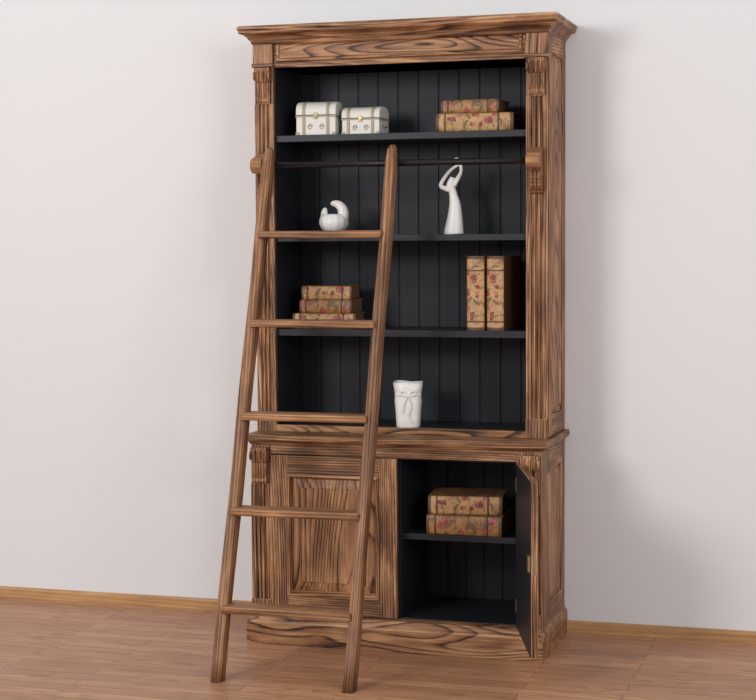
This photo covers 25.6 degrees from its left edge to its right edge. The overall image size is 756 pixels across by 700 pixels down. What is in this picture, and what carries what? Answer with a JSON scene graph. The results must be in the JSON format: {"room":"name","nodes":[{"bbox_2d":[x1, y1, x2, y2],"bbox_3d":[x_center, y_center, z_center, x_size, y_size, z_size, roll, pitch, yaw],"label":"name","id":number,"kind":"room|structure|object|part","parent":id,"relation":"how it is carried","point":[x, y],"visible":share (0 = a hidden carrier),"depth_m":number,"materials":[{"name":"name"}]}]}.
{"room":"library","nodes":[
{"label":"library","id":0,"kind":"room"},
{"bbox_2d":[0,0,755,630],"bbox_3d":[0.200,-0.580,6.799,10.000,3.400,0.120,1,4,17],"label":"wall","id":1,"kind":"structure","parent":0,"point":[128,187],"depth_m":6.99,"materials":[{"name":"paint"}]},
{"bbox_2d":[0,586,755,643],"bbox_3d":[0.190,1.099,6.840,10.000,0.045,0.016,1,4,17],"label":"baseboard","id":2,"kind":"structure","parent":1,"relation":"attached to","point":[709,634],"depth_m":7.10,"materials":[{"name":"brown wood"}]},
{"bbox_2d":[0,597,755,699],"bbox_3d":[-1.015,1.432,2.839,10.000,0.100,8.600,1,4,17],"label":"floor","id":3,"kind":"structure","parent":0,"point":[50,649],"depth_m":6.13,"materials":[{"name":"laminate"}]},
{"bbox_2d":[252,598,271,603],"bbox_3d":[-0.454,1.010,6.556,0.083,0.065,0.028,1,4,17],"label":"pilaster","id":4,"kind":"object","parent":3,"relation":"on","point":[254,600],"visible":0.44,"depth_m":6.54,"materials":[{"name":"brown wood"}]},
{"bbox_2d":[251,483,271,598],"bbox_3d":[-0.454,0.751,6.541,0.081,0.455,0.024,1,4,17],"label":"flute","id":5,"kind":"object","parent":4,"relation":"on","point":[260,493],"visible":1,"depth_m":6.54,"materials":[{"name":"brown wood"}]},
{"bbox_2d":[251,444,271,483],"bbox_3d":[-0.456,0.446,6.523,0.081,0.155,0.022,1,4,17],"label":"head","id":6,"kind":"object","parent":5,"relation":"on","point":[252,445],"visible":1,"depth_m":6.51},
{"bbox_2d":[249,447,268,483],"bbox_3d":[-0.463,0.453,6.498,0.071,0.145,0.039,1,4,17],"label":"corbel","id":7,"kind":"object","parent":6,"relation":"attached to","point":[259,456],"visible":1,"depth_m":6.49,"materials":[{"name":"brown wood"}]},
{"bbox_2d":[210,144,397,693],"bbox_3d":[-0.254,0.202,6.124,0.553,1.930,0.723,1,4,17],"label":"library ladder","id":8,"kind":"object","parent":3,"relation":"on","point":[226,607],"visible":1,"depth_m":6.06,"materials":[{"name":"brown wood"}]},
{"bbox_3d":[-0.496,0.206,6.184,0.046,2.037,0.060,0,-14,17],"label":"rail","id":9,"kind":"part","parent":8,"relation":"part of","materials":[{"name":"brown wood"}]},
{"bbox_3d":[-0.021,0.212,6.039,0.046,2.038,0.060,0,-14,17],"label":"rail","id":10,"kind":"part","parent":8,"relation":"part of","materials":[{"name":"brown wood"}]},
{"bbox_2d":[247,605,566,661],"bbox_3d":[0.123,1.079,6.592,1.174,0.116,0.523,1,4,17],"label":"plinth","id":11,"kind":"object","parent":3,"relation":"on","point":[399,635],"visible":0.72,"depth_m":6.33,"materials":[{"name":"brown wood"}]},
{"bbox_2d":[398,595,515,624],"bbox_3d":[0.119,1.020,6.614,0.982,0.008,0.420,1,4,17],"label":"board","id":12,"kind":"object","parent":3,"relation":"on","point":[438,608],"visible":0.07,"depth_m":6.52,"materials":[{"name":"black paint"}]},
{"bbox_2d":[398,459,428,615],"bbox_3d":[0.142,0.707,6.597,0.014,0.618,0.400,1,4,17],"label":"wall","id":13,"kind":"structure","parent":12,"relation":"on","point":[413,572],"depth_m":6.54,"materials":[{"name":"black paint"}]},
{"bbox_2d":[270,454,398,618],"bbox_3d":[-0.172,0.720,6.440,0.512,0.616,0.037,1,4,17],"label":"closed door","id":14,"kind":"structure","parent":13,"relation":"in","point":[312,559],"depth_m":6.43,"materials":[{"name":"brown wood"}]},
{"bbox_3d":[-0.343,0.718,6.486,0.013,0.476,0.028,3,5,40],"label":"moulding","id":15,"kind":"part","parent":14,"relation":"part of","materials":[{"name":"brown wood"}]},
{"bbox_3d":[-0.175,0.493,6.419,0.372,0.020,0.024,1,4,17],"label":"moulding","id":16,"kind":"part","parent":14,"relation":"part of","materials":[{"name":"brown wood"}]},
{"bbox_3d":[-0.172,0.447,6.426,0.372,0.070,0.024,1,4,17],"label":"rail","id":17,"kind":"part","parent":14,"relation":"part of","materials":[{"name":"brown wood"}]},
{"bbox_3d":[-0.172,0.948,6.448,0.372,0.020,0.024,1,4,17],"label":"moulding","id":18,"kind":"part","parent":14,"relation":"part of","materials":[{"name":"brown wood"}]},
{"bbox_3d":[-0.169,0.992,6.460,0.372,0.070,0.024,1,4,17],"label":"rail","id":19,"kind":"part","parent":14,"relation":"part of","materials":[{"name":"brown wood"}]},
{"bbox_3d":[-0.172,0.720,6.438,0.332,0.436,0.015,1,4,17],"label":"raised panel","id":20,"kind":"part","parent":14,"relation":"part of","materials":[{"name":"brown wood"}]},
{"bbox_3d":[-0.003,0.722,6.384,0.013,0.476,0.028,-1,4,-6],"label":"moulding","id":21,"kind":"part","parent":14,"relation":"part of","materials":[{"name":"brown wood"}]},
{"bbox_2d":[428,460,515,599],"bbox_3d":[0.178,0.699,6.797,0.982,0.628,0.012,1,4,17],"label":"backboard","id":22,"kind":"object","parent":3,"relation":"on","point":[456,569],"visible":0.15,"depth_m":6.73,"materials":[{"name":"black wood"}]},
{"bbox_2d":[403,519,515,543],"bbox_3d":[0.122,0.706,6.611,0.974,0.023,0.385,1,4,17],"label":"shelf","id":23,"kind":"object","parent":22,"relation":"attached to","point":[418,532],"visible":0.03,"depth_m":6.37,"materials":[{"name":"black paint"}]},
{"bbox_2d":[426,508,514,536],"bbox_3d":[0.360,0.664,6.455,0.295,0.076,0.240,1,4,17],"label":"book","id":24,"kind":"object","parent":23,"relation":"on","point":[446,524],"visible":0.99,"depth_m":6.35,"materials":[{"name":"beige paper"}]},
{"bbox_2d":[428,487,507,515],"bbox_3d":[0.351,0.589,6.466,0.285,0.072,0.230,0,4,10],"label":"book","id":25,"kind":"object","parent":24,"relation":"on","point":[442,500],"visible":1,"depth_m":6.37,"materials":[{"name":"beige paper"}]},
{"bbox_2d":[538,614,542,629],"bbox_3d":[0.569,1.024,6.249,0.095,0.065,0.028,1,4,17],"label":"pilaster","id":26,"kind":"object","parent":3,"relation":"on","point":[540,617],"visible":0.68,"depth_m":6.22,"materials":[{"name":"brown wood"}]},
{"bbox_2d":[538,494,542,614],"bbox_3d":[0.569,0.764,6.234,0.093,0.455,0.024,1,4,17],"label":"flute","id":27,"kind":"object","parent":26,"relation":"on","point":[540,496],"visible":0.08,"depth_m":6.21,"materials":[{"name":"brown wood"}]},
{"bbox_2d":[517,452,542,493],"bbox_3d":[0.568,0.460,6.215,0.093,0.155,0.022,1,4,17],"label":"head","id":28,"kind":"object","parent":27,"relation":"on","point":[518,453],"visible":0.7,"depth_m":6.20},
{"bbox_2d":[517,455,539,491],"bbox_3d":[0.560,0.466,6.190,0.083,0.145,0.039,1,4,17],"label":"corbel","id":29,"kind":"object","parent":28,"relation":"attached to","point":[532,463],"visible":0.37,"depth_m":6.18,"materials":[{"name":"brown wood"}]},
{"bbox_2d":[543,451,546,629],"bbox_3d":[0.624,0.718,6.261,0.010,0.674,0.070,1,4,17],"label":"stile","id":30,"kind":"object","parent":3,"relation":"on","point":[545,452],"visible":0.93,"depth_m":6.26,"materials":[{"name":"brown wood"}]},
{"bbox_2d":[547,590,560,624],"bbox_3d":[0.679,1.002,6.459,0.010,0.080,0.304,1,4,17],"label":"rail","id":31,"kind":"object","parent":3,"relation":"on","point":[554,605],"visible":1,"depth_m":6.46,"materials":[{"name":"brown wood"}]},
{"bbox_2d":[547,439,564,608],"bbox_3d":[0.637,0.710,6.453,0.095,0.684,0.444,1,4,17],"label":"side panel","id":32,"kind":"object","parent":3,"relation":"on","point":[558,464],"depth_m":6.49,"materials":[{"name":"brown wood"}]},
{"bbox_2d":[266,444,532,461],"bbox_3d":[0.122,0.379,6.574,1.148,0.039,0.454,1,4,17],"label":"rail","id":33,"kind":"object","parent":32,"relation":"on","point":[275,449],"visible":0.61,"depth_m":6.35,"materials":[{"name":"brown wood"}]},
{"bbox_2d":[248,429,569,452],"bbox_3d":[0.120,0.342,6.566,1.200,0.039,0.482,1,4,17],"label":"molding","id":34,"kind":"structure","parent":33,"relation":"on","point":[500,444],"depth_m":6.35,"materials":[{"name":"brown wood"}]},
{"bbox_2d":[257,421,277,430],"bbox_3d":[-0.440,0.284,6.627,0.079,0.075,0.024,1,4,17],"label":"pilaster","id":35,"kind":"object","parent":34,"relation":"on","point":[261,425],"visible":0.54,"depth_m":6.62,"materials":[{"name":"brown wood"}]},
{"bbox_2d":[250,104,277,410],"bbox_3d":[-0.457,-0.356,6.539,0.077,1.215,0.122,1,4,17],"label":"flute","id":36,"kind":"object","parent":35,"relation":"on","point":[264,114],"depth_m":6.58,"materials":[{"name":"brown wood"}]},
{"bbox_3d":[-0.461,-0.685,6.511,0.048,0.175,0.108,1,4,17],"label":"rail bracket","id":37,"kind":"part","parent":36,"relation":"part of","materials":[{"name":"brown wood"}]},
{"bbox_2d":[256,174,259,192],"bbox_3d":[-0.456,-0.648,6.530,0.042,0.084,0.029,1,4,17],"label":"carving","id":38,"kind":"object","parent":36,"relation":"attached to","point":[257,180],"visible":0.23,"depth_m":6.52,"materials":[{"name":"brown wood"}]},
{"bbox_2d":[251,63,274,104],"bbox_3d":[-0.450,-1.044,6.535,0.088,0.157,0.038,1,4,17],"label":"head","id":39,"kind":"object","parent":36,"relation":"on","point":[272,100],"depth_m":6.53},
{"bbox_2d":[253,68,271,104],"bbox_3d":[-0.453,-1.034,6.522,0.067,0.140,0.038,1,4,17],"label":"corbel","id":40,"kind":"object","parent":39,"relation":"attached to","point":[262,77],"visible":1,"depth_m":6.52,"materials":[{"name":"brown wood"}]},
{"bbox_3d":[-0.450,-1.115,6.531,0.088,0.014,0.038,1,4,17],"label":"upper frieze cap","id":41,"kind":"part","parent":39,"relation":"part of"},
{"bbox_2d":[253,44,273,63],"bbox_3d":[-0.449,-1.167,6.531,0.082,0.090,0.030,1,4,17],"label":"block","id":42,"kind":"object","parent":39,"relation":"on","point":[262,54],"visible":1,"depth_m":6.52,"materials":[{"name":"brown wood"}]},
{"bbox_2d":[274,157,524,168],"bbox_3d":[0.052,-0.711,6.330,1.034,0.025,0.025,1,4,17],"label":"ladder rail","id":43,"kind":"object","parent":36,"relation":"attached to","point":[501,160],"visible":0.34,"depth_m":6.30,"materials":[{"name":"black metal"}]},
{"bbox_2d":[276,424,525,437],"bbox_3d":[0.083,0.315,6.476,1.014,0.026,0.026,1,4,17],"label":"rail","id":44,"kind":"object","parent":34,"relation":"on","point":[279,427],"visible":1,"depth_m":6.45,"materials":[{"name":"brown wood"}]},
{"bbox_2d":[283,419,525,430],"bbox_3d":[0.129,0.306,6.630,1.010,0.024,0.295,1,4,17],"label":"board","id":45,"kind":"object","parent":34,"relation":"on","point":[381,422],"visible":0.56,"depth_m":6.59,"materials":[{"name":"black paint"}]},
{"bbox_2d":[393,380,422,427],"bbox_3d":[0.118,0.211,6.514,0.117,0.180,0.119,0,4,2],"label":"ceramic vase","id":46,"kind":"object","parent":45,"relation":"on","point":[408,398],"visible":1,"depth_m":6.47,"materials":[{"name":"white ceramic"}]},
{"bbox_2d":[301,67,525,422],"bbox_3d":[0.168,-0.421,6.727,1.010,1.443,0.012,1,4,17],"label":"backboard","id":47,"kind":"object","parent":45,"relation":"on","point":[464,379],"visible":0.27,"depth_m":6.72,"materials":[{"name":"black wood"}]},
{"bbox_2d":[274,68,302,423],"bbox_3d":[-0.357,-0.413,6.730,0.004,1.413,0.313,1,4,17],"label":"panel","id":48,"kind":"object","parent":47,"relation":"attached to","point":[287,85],"visible":0.79,"depth_m":6.71,"materials":[{"name":"black paint"}]},
{"bbox_2d":[276,129,525,145],"bbox_3d":[0.121,-0.834,6.555,1.004,0.026,0.297,1,4,17],"label":"shelf","id":49,"kind":"object","parent":47,"relation":"attached to","point":[483,135],"visible":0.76,"depth_m":6.46,"materials":[{"name":"black paint"}]},
{"bbox_2d":[296,101,342,134],"bbox_3d":[-0.225,-0.916,6.594,0.173,0.136,0.163,0,4,11],"label":"storage chest","id":50,"kind":"object","parent":49,"relation":"on","point":[312,118],"visible":0.91,"depth_m":6.53,"materials":[{"name":"beige leather"}]},
{"bbox_3d":[-0.277,-0.956,6.605,0.012,0.057,0.158,0,4,11],"label":"strap lid","id":51,"kind":"part","parent":50,"relation":"part of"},
{"bbox_3d":[-0.230,-0.887,6.600,0.162,0.078,0.156,0,4,11],"label":"chest trim","id":52,"kind":"part","parent":50,"relation":"part of","materials":[{"name":"white fabric"}]},
{"bbox_3d":[-0.230,-0.955,6.596,0.160,0.055,0.154,0,4,11],"label":"chest lid","id":53,"kind":"part","parent":50,"relation":"part of","materials":[{"name":"beige leather"}]},
{"bbox_3d":[-0.183,-0.956,6.586,0.012,0.057,0.158,0,4,11],"label":"strap lid","id":54,"kind":"part","parent":50,"relation":"part of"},
{"bbox_2d":[341,106,388,133],"bbox_3d":[-0.045,-0.903,6.561,0.170,0.112,0.133,1,4,18],"label":"storage chest","id":55,"kind":"object","parent":49,"relation":"on","point":[356,120],"visible":0.91,"depth_m":6.51,"materials":[{"name":"beige leather"}]},
{"bbox_3d":[-0.097,-0.937,6.579,0.012,0.047,0.128,1,4,18],"label":"strap lid","id":56,"kind":"part","parent":55,"relation":"part of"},
{"bbox_3d":[-0.050,-0.879,6.567,0.159,0.064,0.126,1,4,18],"label":"chest trim","id":57,"kind":"part","parent":55,"relation":"part of","materials":[{"name":"white fabric"}]},
{"bbox_3d":[-0.050,-0.935,6.564,0.157,0.045,0.124,1,4,18],"label":"chest lid","id":58,"kind":"part","parent":55,"relation":"part of","materials":[{"name":"beige leather"}]},
{"bbox_3d":[-0.003,-0.935,6.548,0.012,0.047,0.128,1,4,18],"label":"strap lid","id":59,"kind":"part","parent":55,"relation":"part of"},
{"bbox_2d":[436,112,520,131],"bbox_3d":[0.390,-0.878,6.450,0.300,0.070,0.200,1,4,13],"label":"book","id":60,"kind":"object","parent":49,"relation":"on","point":[493,120],"visible":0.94,"depth_m":6.36,"materials":[{"name":"beige paper"}]},
{"bbox_2d":[441,99,509,113],"bbox_3d":[0.380,-0.940,6.460,0.230,0.052,0.180,1,4,19],"label":"book","id":61,"kind":"object","parent":60,"relation":"on","point":[477,105],"visible":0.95,"depth_m":6.38,"materials":[{"name":"beige paper"}]},
{"bbox_2d":[277,234,525,241],"bbox_3d":[0.124,-0.444,6.579,1.004,0.025,0.297,1,4,17],"label":"shelf","id":62,"kind":"object","parent":47,"relation":"attached to","point":[407,237],"visible":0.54,"depth_m":6.40,"materials":[{"name":"black paint"}]},
{"bbox_2d":[319,200,348,230],"bbox_3d":[-0.175,-0.525,6.596,0.115,0.138,0.115,-2,4,-28],"label":"figurine","id":63,"kind":"object","parent":62,"relation":"on","point":[328,222],"visible":0.79,"depth_m":6.56,"materials":[{"name":"white ceramic"}]},
{"bbox_2d":[439,157,463,233],"bbox_3d":[0.284,-0.596,6.452,0.097,0.301,0.062,0,4,5],"label":"figurine","id":64,"kind":"object","parent":62,"relation":"on","point":[454,223],"visible":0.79,"depth_m":6.44,"materials":[{"name":"white ceramic"}]},
{"bbox_2d":[278,326,525,337],"bbox_3d":[0.126,-0.073,6.603,1.004,0.027,0.297,1,4,17],"label":"shelf","id":65,"kind":"object","parent":47,"relation":"attached to","point":[390,331],"visible":0.64,"depth_m":6.47,"materials":[{"name":"black paint"}]},
{"bbox_2d":[293,312,365,328],"bbox_3d":[-0.195,-0.120,6.676,0.255,0.060,0.190,0,4,12],"label":"book","id":66,"kind":"object","parent":65,"relation":"on","point":[338,316],"visible":0.53,"depth_m":6.59,"materials":[{"name":"beige paper"}]},
{"bbox_2d":[300,299,363,313],"bbox_3d":[-0.185,-0.177,6.664,0.215,0.054,0.170,1,4,17],"label":"book","id":67,"kind":"object","parent":66,"relation":"on","point":[306,306],"visible":0.98,"depth_m":6.59,"materials":[{"name":"beige paper"}]},
{"bbox_2d":[302,285,360,299],"bbox_3d":[-0.187,-0.231,6.661,0.205,0.054,0.160,1,4,13],"label":"book","id":68,"kind":"object","parent":67,"relation":"on","point":[310,292],"visible":1,"depth_m":6.59,"materials":[{"name":"beige paper"}]},
{"bbox_2d":[467,256,486,329],"bbox_3d":[0.405,-0.224,6.478,0.070,0.285,0.210,1,4,18],"label":"book","id":69,"kind":"object","parent":65,"relation":"on","point":[476,265],"visible":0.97,"depth_m":6.38,"materials":[{"name":"beige paper"}]},
{"bbox_2d":[487,256,520,330],"bbox_3d":[0.487,-0.223,6.458,0.070,0.285,0.210,1,4,24],"label":"book","id":70,"kind":"object","parent":65,"relation":"on","point":[503,272],"visible":1,"depth_m":6.38,"materials":[{"name":"paper"}]},
{"bbox_2d":[526,418,547,438],"bbox_3d":[0.603,0.298,6.314,0.084,0.075,0.024,1,4,17],"label":"pilaster","id":71,"kind":"object","parent":34,"relation":"on","point":[535,428],"visible":1,"depth_m":6.30,"materials":[{"name":"brown wood"}]},
{"bbox_2d":[525,95,548,418],"bbox_3d":[0.586,-0.343,6.226,0.082,1.215,0.122,1,4,17],"label":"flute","id":72,"kind":"object","parent":71,"relation":"on","point":[537,107],"depth_m":6.27,"materials":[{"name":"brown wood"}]},
{"bbox_3d":[0.582,-0.671,6.198,0.048,0.175,0.108,1,4,17],"label":"rail bracket","id":73,"kind":"part","parent":72,"relation":"part of","materials":[{"name":"brown wood"}]},
{"bbox_2d":[529,169,539,191],"bbox_3d":[0.588,-0.634,6.217,0.042,0.084,0.029,1,4,17],"label":"carving","id":74,"kind":"object","parent":72,"relation":"attached to","point":[534,180],"visible":1,"depth_m":6.21,"materials":[{"name":"brown wood"}]},
{"bbox_2d":[524,53,549,95],"bbox_3d":[0.594,-1.030,6.222,0.093,0.157,0.038,1,4,17],"label":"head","id":75,"kind":"object","parent":72,"relation":"on","point":[547,58],"depth_m":6.21},
{"bbox_2d":[526,57,545,95],"bbox_3d":[0.590,-1.020,6.209,0.072,0.140,0.038,1,4,17],"label":"corbel","id":76,"kind":"object","parent":75,"relation":"attached to","point":[535,66],"visible":1,"depth_m":6.21,"materials":[{"name":"brown wood"}]},
{"bbox_3d":[0.594,-1.101,6.218,0.093,0.014,0.038,1,4,17],"label":"upper frieze cap","id":77,"kind":"part","parent":75,"relation":"part of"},
{"bbox_2d":[525,32,548,52],"bbox_3d":[0.594,-1.153,6.218,0.087,0.090,0.030,1,4,17],"label":"block","id":78,"kind":"object","parent":75,"relation":"on","point":[534,42],"visible":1,"depth_m":6.21,"materials":[{"name":"brown wood"}]},
{"bbox_2d":[548,33,564,436],"bbox_3d":[0.652,-0.446,6.433,0.086,1.545,0.330,1,4,17],"label":"panel","id":79,"kind":"object","parent":34,"relation":"on","point":[553,56],"depth_m":6.41,"materials":[{"name":"brown wood"}]},
{"bbox_3d":[0.649,-0.434,6.291,0.010,1.531,0.055,1,4,17],"label":"upper right panel front stile","id":80,"kind":"part","parent":79,"relation":"part of","materials":[{"name":"brown wood"}]},
{"bbox_3d":[0.688,-0.443,6.423,0.008,1.355,0.204,1,4,17],"label":"upper right panel field","id":81,"kind":"part","parent":79,"relation":"part of","materials":[{"name":"brown wood"}]},
{"bbox_2d":[552,409,561,434],"bbox_3d":[0.693,0.281,6.468,0.010,0.080,0.220,1,4,17],"label":"rail","id":82,"kind":"object","parent":79,"relation":"attached to","point":[556,416],"visible":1,"depth_m":6.46,"materials":[{"name":"brown wood"}]},
{"bbox_2d":[552,35,562,58],"bbox_3d":[0.684,-1.167,6.377,0.010,0.080,0.220,1,4,17],"label":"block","id":83,"kind":"object","parent":79,"relation":"attached to","point":[557,44],"visible":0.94,"depth_m":6.37,"materials":[{"name":"brown wood"}]},
{"bbox_3d":[0.728,-0.452,6.554,0.010,1.531,0.055,1,4,17],"label":"back upper right panel stile","id":84,"kind":"part","parent":79,"relation":"part of","materials":[{"name":"brown wood"}]},
{"bbox_3d":[-0.391,-0.460,6.746,0.073,1.545,0.330,1,4,17],"label":"upper side","id":85,"kind":"object","parent":34,"relation":"on","visible":0},
{"bbox_2d":[278,59,525,74],"bbox_3d":[0.121,-1.117,6.540,1.010,0.010,0.295,1,4,17],"label":"board","id":86,"kind":"object","parent":85,"relation":"attached to","point":[463,62],"visible":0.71,"depth_m":6.53,"materials":[{"name":"black paint"}]},
{"bbox_2d":[273,34,525,74],"bbox_3d":[0.119,-1.167,6.533,1.010,0.114,0.343,1,4,17],"label":"frieze board","id":87,"kind":"object","parent":86,"relation":"on","point":[422,67],"depth_m":6.45,"materials":[{"name":"brown wood"}]},
{"bbox_3d":[0.073,-1.107,6.380,1.010,0.016,0.018,1,4,17],"label":"opening head strip","id":88,"kind":"part","parent":87,"relation":"part of","materials":[{"name":"brown wood"}]},
{"bbox_2d":[276,34,522,62],"bbox_3d":[0.071,-1.161,6.371,0.986,0.084,0.011,1,4,17],"label":"frieze panel","id":89,"kind":"object","parent":87,"relation":"in","point":[497,44],"depth_m":6.37,"materials":[{"name":"brown wood"}]},
{"bbox_2d":[515,463,537,658],"bbox_3d":[0.535,0.745,5.986,0.045,0.616,0.508,0,4,-1],"label":"open door","id":90,"kind":"structure","parent":32,"relation":"attached to","point":[526,485],"depth_m":5.84,"materials":[{"name":"brown wood"}]},
{"bbox_3d":[0.534,0.472,5.965,0.024,0.070,0.360,0,4,-1],"label":"rail","id":91,"kind":"part","parent":90,"relation":"part of","materials":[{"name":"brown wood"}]},
{"bbox_3d":[0.677,0.706,6.440,0.008,0.498,0.288,1,4,17],"label":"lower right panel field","id":92,"kind":"part","parent":32,"relation":"part of","materials":[{"name":"brown wood"}]},
{"bbox_2d":[546,442,560,470],"bbox_3d":[0.676,0.409,6.421,0.010,0.080,0.304,1,4,17],"label":"rail","id":93,"kind":"object","parent":32,"relation":"attached to","point":[554,453],"visible":0.8,"depth_m":6.41,"materials":[{"name":"brown wood"}]},
{"bbox_3d":[0.731,0.694,6.619,0.010,0.674,0.070,1,4,17],"label":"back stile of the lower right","id":94,"kind":"part","parent":32,"relation":"part of","materials":[{"name":"brown wood"}]},
{"bbox_2d":[275,454,516,462],"bbox_3d":[0.115,0.402,6.575,0.982,0.006,0.420,1,4,17],"label":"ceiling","id":95,"kind":"structure","parent":0,"point":[275,454],"depth_m":6.32,"materials":[{"name":"black paint"}]},
{"bbox_2d":[236,12,576,44],"bbox_3d":[0.114,-1.232,6.504,1.269,0.071,0.409,1,4,17],"label":"crown molding","id":96,"kind":"structure","parent":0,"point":[554,23],"depth_m":6.32,"materials":[{"name":"brown wood"}]}
]}

